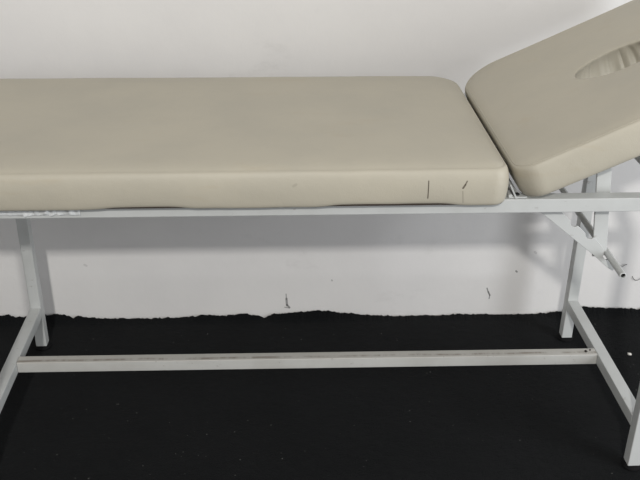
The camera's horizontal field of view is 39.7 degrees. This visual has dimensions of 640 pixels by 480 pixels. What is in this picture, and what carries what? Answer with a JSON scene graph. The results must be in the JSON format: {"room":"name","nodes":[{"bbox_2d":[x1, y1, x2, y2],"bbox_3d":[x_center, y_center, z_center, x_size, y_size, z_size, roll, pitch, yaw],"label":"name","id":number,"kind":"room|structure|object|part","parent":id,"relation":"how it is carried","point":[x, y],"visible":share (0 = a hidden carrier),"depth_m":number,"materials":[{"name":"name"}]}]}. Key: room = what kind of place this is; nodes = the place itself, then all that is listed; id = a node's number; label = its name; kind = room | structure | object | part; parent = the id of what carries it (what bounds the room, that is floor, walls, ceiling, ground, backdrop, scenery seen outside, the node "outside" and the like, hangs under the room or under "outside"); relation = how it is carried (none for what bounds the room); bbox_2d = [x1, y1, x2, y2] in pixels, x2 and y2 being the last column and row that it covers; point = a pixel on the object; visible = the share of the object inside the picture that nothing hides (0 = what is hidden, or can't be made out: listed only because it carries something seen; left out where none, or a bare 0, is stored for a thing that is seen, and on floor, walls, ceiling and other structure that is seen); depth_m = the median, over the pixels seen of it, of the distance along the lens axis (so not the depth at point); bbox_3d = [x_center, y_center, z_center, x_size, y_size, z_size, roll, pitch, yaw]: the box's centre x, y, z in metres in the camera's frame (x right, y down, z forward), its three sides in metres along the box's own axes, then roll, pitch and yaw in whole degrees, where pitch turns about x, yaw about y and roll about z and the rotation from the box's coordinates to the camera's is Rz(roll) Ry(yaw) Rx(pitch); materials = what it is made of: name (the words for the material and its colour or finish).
{"room":"examination room","nodes":[
{"label":"examination room","id":0,"kind":"room"},
{"bbox_2d":[0,0,639,318],"bbox_3d":[0.043,-0.852,2.202,4.600,2.420,0.120,-1,27,-3],"label":"wall","id":1,"kind":"structure","parent":0,"point":[450,263],"depth_m":2.55,"materials":[{"name":"paint"}]},
{"bbox_3d":[0.103,0.966,1.331,4.600,0.050,3.100,-1,27,-3],"label":"floor","id":2,"kind":"structure","parent":0,"visible":0},
{"bbox_2d":[0,306,639,479],"bbox_3d":[0.103,0.931,1.312,4.600,0.030,3.098,-1,27,-3],"label":"carpet","id":3,"kind":"object","parent":2,"relation":"on","point":[533,422],"visible":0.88,"depth_m":2.31,"materials":[{"name":"black carpet"}]},
{"bbox_2d":[0,0,639,470],"bbox_3d":[-0.009,-0.019,2.078,1.794,1.009,0.656,-1,27,-3],"label":"table","id":4,"kind":"object","parent":3,"relation":"on","point":[558,111],"visible":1,"depth_m":1.84,"materials":[{"name":"beige leather"}]},
{"bbox_3d":[-0.786,-0.002,2.374,0.030,0.668,0.030,-1,27,-3],"label":"leg","id":5,"kind":"part","parent":4,"relation":"part of","materials":[{"name":"white paint"}]},
{"bbox_3d":[-0.271,-0.240,1.963,1.261,0.095,0.628,-1,27,-3],"label":"mattress","id":6,"kind":"part","parent":4,"relation":"part of","materials":[{"name":"beige leather"}]},
{"bbox_3d":[-0.032,-0.069,1.764,1.594,0.033,0.030,-1,27,-3],"label":"rail","id":7,"kind":"part","parent":4,"relation":"part of","materials":[{"name":"white metal"}]},
{"bbox_3d":[0.374,-0.200,2.023,0.030,0.030,0.514,-1,27,-3],"label":"cross rail","id":8,"kind":"part","parent":4,"relation":"part of","materials":[{"name":"white metal"}]},
{"bbox_3d":[0.531,-0.003,1.847,0.197,0.154,0.005,-1,27,-3],"label":"ratchet plate","id":9,"kind":"part","parent":4,"relation":"part of","materials":[{"name":"white paint"}]},
{"bbox_3d":[0.721,-0.019,2.441,0.030,0.668,0.030,-1,27,-3],"label":"leg","id":10,"kind":"part","parent":4,"relation":"part of","materials":[{"name":"white paint"}]},
{"bbox_3d":[0.581,-0.064,1.828,0.052,0.220,0.006,-1,27,-3],"label":"support post","id":11,"kind":"part","parent":4,"relation":"part of","materials":[{"name":"white metal"}]},
{"bbox_3d":[0.745,0.231,1.958,0.030,0.668,0.030,-1,27,-3],"label":"leg","id":12,"kind":"part","parent":4,"relation":"part of","materials":[{"name":"white paint"}]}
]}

